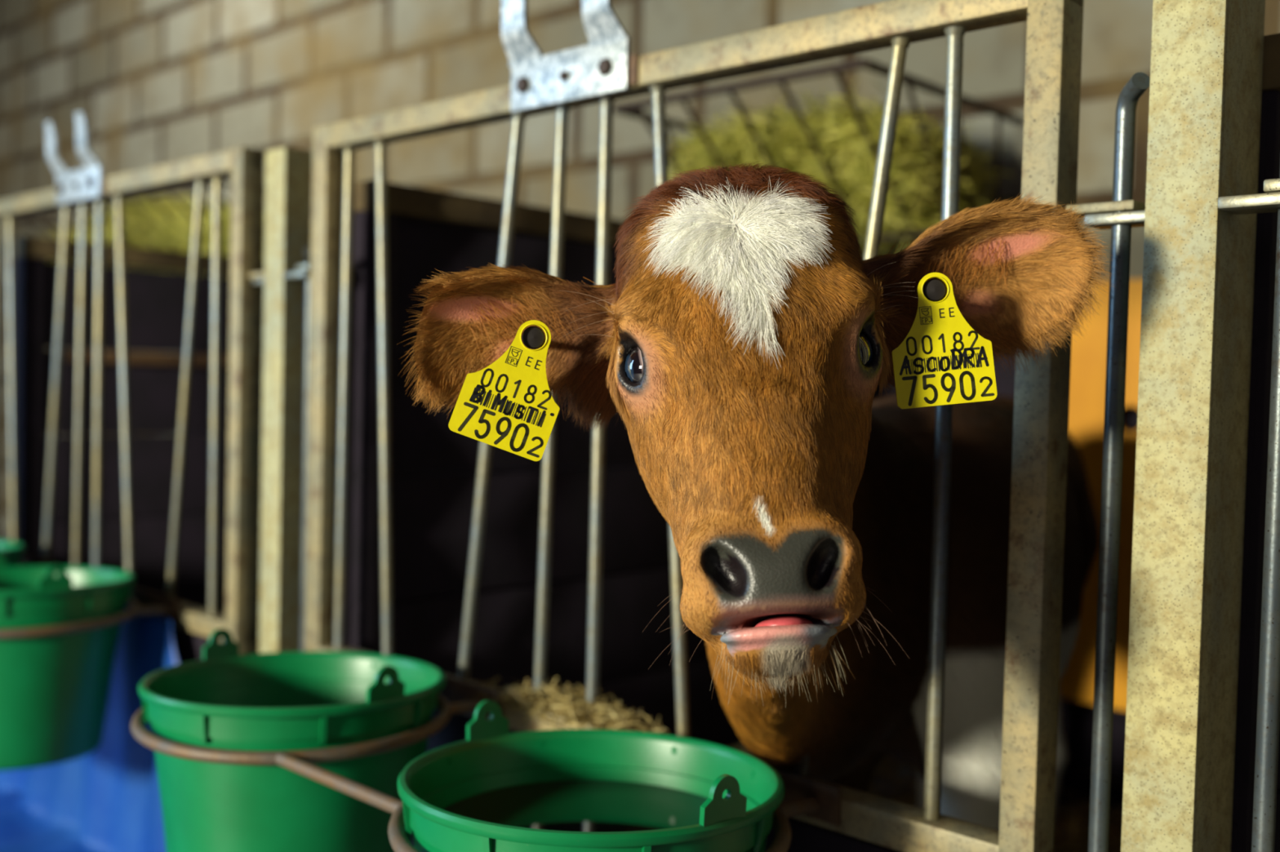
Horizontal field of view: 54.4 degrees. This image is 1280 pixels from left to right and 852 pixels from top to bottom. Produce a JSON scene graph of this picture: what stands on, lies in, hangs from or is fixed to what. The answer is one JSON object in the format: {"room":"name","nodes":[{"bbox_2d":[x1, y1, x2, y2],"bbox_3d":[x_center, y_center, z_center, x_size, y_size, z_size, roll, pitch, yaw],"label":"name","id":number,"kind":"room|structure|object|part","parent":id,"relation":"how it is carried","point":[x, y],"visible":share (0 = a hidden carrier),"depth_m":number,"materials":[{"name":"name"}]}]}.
{"room":"calf barn","nodes":[
{"label":"calf barn","id":0,"kind":"room"},
{"bbox_2d":[0,533,1120,851],"bbox_3d":[-2.599,0.679,2.023,11.500,0.120,5.400,3,3,43],"label":"floor","id":1,"kind":"structure","parent":0,"point":[2,537],"depth_m":2.33,"materials":[{"name":"concrete"}]},
{"bbox_2d":[0,605,179,851],"bbox_3d":[-1.382,0.449,1.753,1.528,0.393,0.990,3,3,43],"label":"plastic sheet","id":2,"kind":"object","parent":1,"relation":"on","point":[107,799],"visible":0.38,"depth_m":1.85,"materials":[{"name":"blue plastic"}]},
{"bbox_2d":[13,235,505,653],"bbox_3d":[-0.774,0.137,2.809,0.056,1.000,1.212,3,3,43],"label":"divider","id":3,"kind":"object","parent":1,"relation":"on","point":[157,301],"visible":0.24,"depth_m":2.51,"materials":[{"name":"metal"}]},
{"bbox_3d":[-1.173,0.160,2.385,0.044,0.962,0.044,3,3,43],"label":"support post","id":4,"kind":"part","parent":3,"relation":"part of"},
{"bbox_3d":[-0.734,-0.140,2.804,0.014,0.025,1.100,3,3,43],"label":"rail","id":5,"kind":"part","parent":3,"relation":"part of","materials":[{"name":"metal"}]},
{"bbox_2d":[248,146,312,653],"bbox_3d":[-0.450,0.167,1.620,0.163,1.036,0.079,3,3,43],"label":"gate post","id":6,"kind":"object","parent":1,"relation":"on","point":[288,171],"visible":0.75,"depth_m":1.58,"materials":[{"name":"metal"}]},
{"bbox_2d":[0,111,264,663],"bbox_3d":[-0.879,0.030,1.974,0.954,1.028,0.064,3,3,43],"label":"gate","id":7,"kind":"object","parent":6,"relation":"attached to","point":[245,166],"depth_m":1.76,"materials":[{"name":"metal"}]},
{"bbox_3d":[-0.881,-0.420,1.972,0.176,0.128,0.064,3,3,43],"label":"hook bracket","id":8,"kind":"part","parent":7,"relation":"part of","materials":[{"name":"silver metal"}]},
{"bbox_2d":[0,555,179,639],"bbox_3d":[-0.986,0.249,1.850,0.701,0.030,0.329,3,3,43],"label":"holder","id":9,"kind":"object","parent":7,"relation":"attached to","point":[141,602],"visible":0.44,"depth_m":1.74,"materials":[{"name":"metal"}]},
{"bbox_2d":[0,540,25,566],"bbox_3d":[-1.141,0.294,1.978,0.291,0.275,0.291,0,2,-32],"label":"bucket","id":10,"kind":"object","parent":9,"relation":"on","point":[12,551],"visible":0.54,"depth_m":2.00,"materials":[{"name":"green plastic"}]},
{"bbox_3d":[-1.023,0.239,2.102,0.220,0.030,0.005,3,3,43],"label":"mounting plate","id":11,"kind":"part","parent":9,"relation":"part of","materials":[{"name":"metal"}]},
{"bbox_2d":[0,555,135,770],"bbox_3d":[-0.850,0.310,1.707,0.291,0.276,0.291,0,2,-27],"label":"bucket","id":12,"kind":"object","parent":9,"relation":"hanging from","point":[55,690],"visible":1,"depth_m":1.62,"materials":[{"name":"green plastic"}]},
{"bbox_3d":[-0.684,0.260,1.755,0.057,0.016,0.012,0,3,-44],"label":"arm","id":13,"kind":"part","parent":9,"relation":"part of"},
{"bbox_3d":[-0.732,0.256,1.831,0.220,0.030,0.005,3,3,43],"label":"mounting plate","id":14,"kind":"part","parent":9,"relation":"part of","materials":[{"name":"metal"}]},
{"bbox_3d":[-0.860,-0.373,1.970,0.954,0.028,0.032,3,3,43],"label":"rail","id":15,"kind":"part","parent":7,"relation":"part of","materials":[{"name":"paint"}]},
{"bbox_3d":[-0.889,0.410,2.006,0.920,0.266,0.020,3,3,43],"label":"kick panel","id":16,"kind":"part","parent":7,"relation":"part of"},
{"bbox_3d":[-0.875,0.260,1.991,0.954,0.028,0.032,3,3,43],"label":"rail","id":17,"kind":"part","parent":7,"relation":"part of","materials":[{"name":"metal"}]},
{"bbox_3d":[-0.492,-0.198,1.637,0.049,0.007,0.024,3,3,43],"label":"latch plate","id":18,"kind":"part","parent":6,"relation":"part of","materials":[{"name":"paint"}]},
{"bbox_3d":[-0.407,-0.196,1.546,0.029,0.008,0.029,3,3,43],"label":"hinge plate","id":19,"kind":"part","parent":6,"relation":"part of","materials":[{"name":"metal"}]},
{"bbox_2d":[299,246,311,651],"bbox_3d":[-0.416,0.143,1.551,0.013,0.729,0.031,1,2,-6],"label":"rod","id":20,"kind":"object","parent":6,"relation":"attached to","point":[307,251],"visible":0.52,"depth_m":1.55,"materials":[{"name":"metal"}]},
{"bbox_2d":[304,0,1084,851],"bbox_3d":[-0.059,0.072,1.210,0.954,1.028,0.064,3,3,43],"label":"gate","id":21,"kind":"object","parent":6,"relation":"attached to","point":[870,823],"depth_m":1.04,"materials":[{"name":"metal"}]},
{"bbox_2d":[130,675,841,851],"bbox_3d":[-0.180,0.294,1.098,0.717,0.030,0.329,3,3,43],"label":"holder","id":22,"kind":"object","parent":21,"relation":"attached to","point":[809,797],"visible":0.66,"depth_m":1.08,"materials":[{"name":"metal"}]},
{"bbox_2d":[137,628,445,851],"bbox_3d":[-0.341,0.351,1.232,0.291,0.276,0.291,0,2,-32],"label":"bucket","id":23,"kind":"object","parent":22,"relation":"hanging from","point":[226,699],"visible":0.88,"depth_m":1.13,"materials":[{"name":"green plastic"}]},
{"bbox_3d":[-0.249,0.294,1.025,0.178,0.012,0.012,3,3,43],"label":"link rod","id":24,"kind":"part","parent":22,"relation":"part of","materials":[{"name":"brown metal"}]},
{"bbox_3d":[-0.175,0.289,1.280,0.057,0.016,0.012,0,3,-44],"label":"arm","id":25,"kind":"part","parent":22,"relation":"part of"},
{"bbox_3d":[-0.223,0.284,1.356,0.220,0.030,0.005,3,3,43],"label":"mounting plate","id":26,"kind":"part","parent":22,"relation":"part of","materials":[{"name":"metal"}]},
{"bbox_2d":[397,700,784,851],"bbox_3d":[-0.039,0.367,0.950,0.291,0.276,0.291,0,2,-27],"label":"bucket","id":27,"kind":"object","parent":22,"relation":"hanging from","point":[743,792],"visible":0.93,"depth_m":1.01,"materials":[{"name":"green plastic"}]},
{"bbox_2d":[443,779,707,831],"bbox_3d":[-0.038,0.320,0.949,0.256,0.020,0.256,3,3,43],"label":"water","id":28,"kind":"object","parent":27,"relation":"in","point":[579,805],"visible":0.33,"depth_m":1.01,"materials":[{"name":"black liquid"}]},
{"bbox_3d":[0.080,0.301,1.073,0.220,0.030,0.005,3,3,43],"label":"mounting plate","id":29,"kind":"part","parent":22,"relation":"part of","materials":[{"name":"metal"}]},
{"bbox_3d":[0.128,0.306,0.998,0.057,0.016,0.012,0,3,-44],"label":"arm","id":30,"kind":"part","parent":22,"relation":"part of"},
{"bbox_2d":[466,676,670,734],"bbox_3d":[-0.078,0.281,1.243,0.291,0.054,0.069,3,3,43],"label":"straw","id":31,"kind":"object","parent":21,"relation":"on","point":[564,703],"visible":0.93,"depth_m":1.22,"materials":[{"name":"beige plant"}]},
{"bbox_3d":[-0.062,-0.379,1.207,0.176,0.128,0.064,3,3,43],"label":"hook bracket","id":32,"kind":"part","parent":21,"relation":"part of","materials":[{"name":"silver metal"}]},
{"bbox_3d":[-0.070,0.452,1.242,0.920,0.266,0.020,3,3,43],"label":"kick panel","id":33,"kind":"part","parent":21,"relation":"part of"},
{"bbox_3d":[-0.056,0.302,1.227,0.954,0.028,0.032,3,3,43],"label":"rail","id":34,"kind":"part","parent":21,"relation":"part of","materials":[{"name":"paint"}]},
{"bbox_3d":[-0.041,-0.331,1.206,0.954,0.028,0.032,3,3,43],"label":"rail","id":35,"kind":"part","parent":21,"relation":"part of","materials":[{"name":"metal"}]},
{"bbox_2d":[344,179,879,747],"bbox_3d":[0.045,0.182,2.045,0.056,1.000,1.212,3,3,43],"label":"divider","id":36,"kind":"object","parent":1,"relation":"on","point":[429,231],"visible":0.28,"depth_m":1.75,"materials":[{"name":"metal"}]},
{"bbox_3d":[-0.354,0.206,1.621,0.044,0.962,0.044,3,3,43],"label":"support post","id":37,"kind":"part","parent":36,"relation":"part of","materials":[{"name":"metal"}]},
{"bbox_2d":[732,743,1123,851],"bbox_3d":[-0.007,0.611,2.057,2.181,0.236,1.193,3,3,43],"label":"bedding","id":38,"kind":"object","parent":1,"relation":"on","point":[1078,834],"visible":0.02,"depth_m":2.04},
{"bbox_2d":[399,161,1116,837],"bbox_3d":[0.312,0.265,1.356,0.392,0.876,1.442,2,2,24],"label":"calf","id":39,"kind":"object","parent":38,"relation":"on","point":[743,341],"visible":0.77,"depth_m":0.78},
{"bbox_2d":[448,320,559,461],"bbox_3d":[-0.080,-0.022,0.774,0.044,0.088,0.067,3,3,43],"label":"ear tag","id":40,"kind":"object","parent":39,"relation":"hanging from","point":[508,405],"visible":1,"depth_m":0.77,"materials":[{"name":"yellow plastic"}]},
{"bbox_2d":[891,272,997,408],"bbox_3d":[0.190,-0.053,0.775,0.058,0.085,0.049,3,3,43],"label":"ear tag","id":41,"kind":"object","parent":39,"relation":"hanging from","point":[941,360],"visible":1,"depth_m":0.77,"materials":[{"name":"yellow plastic"}]},
{"bbox_2d":[1065,0,1279,851],"bbox_3d":[0.372,0.081,0.852,0.163,1.300,0.079,3,3,43],"label":"gate post","id":42,"kind":"object","parent":1,"relation":"on","point":[1197,215],"visible":0.92,"depth_m":0.82,"materials":[{"name":"metal"}]},
{"bbox_3d":[0.327,-0.152,0.873,0.049,0.007,0.024,3,3,43],"label":"latch plate","id":43,"kind":"part","parent":42,"relation":"part of","materials":[{"name":"paint"}]},
{"bbox_2d":[1088,71,1150,851],"bbox_3d":[0.327,0.155,0.864,0.013,0.789,0.031,1,2,-3],"label":"rod","id":44,"kind":"object","parent":42,"relation":"attached to","point":[1130,95],"visible":1,"depth_m":0.86,"materials":[{"name":"metal"}]},
{"bbox_2d":[1251,169,1279,851],"bbox_3d":[0.398,0.189,0.787,0.013,0.729,0.031,2,2,27],"label":"rod","id":45,"kind":"object","parent":42,"relation":"attached to","point":[1268,723],"visible":1,"depth_m":0.79,"materials":[{"name":"metal"}]},
{"bbox_3d":[0.411,-0.150,0.782,0.029,0.008,0.029,3,3,43],"label":"hinge plate","id":46,"kind":"part","parent":42,"relation":"part of","materials":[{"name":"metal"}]},
{"bbox_2d":[1231,33,1279,851],"bbox_3d":[0.822,0.226,1.320,0.056,1.000,1.212,3,3,43],"label":"divider","id":47,"kind":"object","parent":1,"relation":"on","point":[1269,135],"visible":0.38,"depth_m":0.86,"materials":[{"name":"metal"}]},
{"bbox_2d":[0,0,1279,826],"bbox_3d":[-0.799,-1.490,3.822,11.500,4.220,0.220,3,3,43],"label":"wall","id":48,"kind":"structure","parent":0,"point":[154,82],"depth_m":3.56,"materials":[{"name":"brick"}]},
{"bbox_2d":[13,179,265,276],"bbox_3d":[-1.400,-0.541,3.844,1.384,0.242,0.533,3,3,43],"label":"rack","id":49,"kind":"object","parent":48,"relation":"attached to","point":[25,220],"visible":0.16,"depth_m":3.63,"materials":[{"name":"brown"}]},
{"bbox_2d":[36,183,265,276],"bbox_3d":[-1.401,-0.558,3.844,1.438,0.359,0.510,3,3,43],"label":"hay","id":50,"kind":"object","parent":49,"relation":"in","point":[182,221],"visible":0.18,"depth_m":3.62},
{"bbox_2d":[186,350,1137,818],"bbox_3d":[0.064,0.199,2.868,4.600,0.872,0.021,3,3,43],"label":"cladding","id":51,"kind":"object","parent":48,"relation":"attached to","point":[1077,717],"visible":0.02,"depth_m":2.19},
{"bbox_2d":[1058,279,1142,711],"bbox_3d":[0.809,0.116,2.111,0.225,0.725,0.018,3,3,43],"label":"board","id":52,"kind":"object","parent":51,"relation":"attached to","point":[1088,354],"visible":0.2,"depth_m":2.12,"materials":[{"name":"orange wood"}]},
{"bbox_2d":[613,57,1023,258],"bbox_3d":[0.321,-0.445,2.239,0.534,0.242,0.533,3,3,43],"label":"rack","id":53,"kind":"object","parent":48,"relation":"attached to","point":[628,108],"visible":0.37,"depth_m":2.07,"materials":[{"name":"brown"}]},
{"bbox_2d":[666,78,1012,255],"bbox_3d":[0.341,-0.443,2.260,0.582,0.350,0.466,3,3,43],"label":"hay","id":54,"kind":"object","parent":53,"relation":"in","point":[844,147],"visible":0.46,"depth_m":2.11}
]}

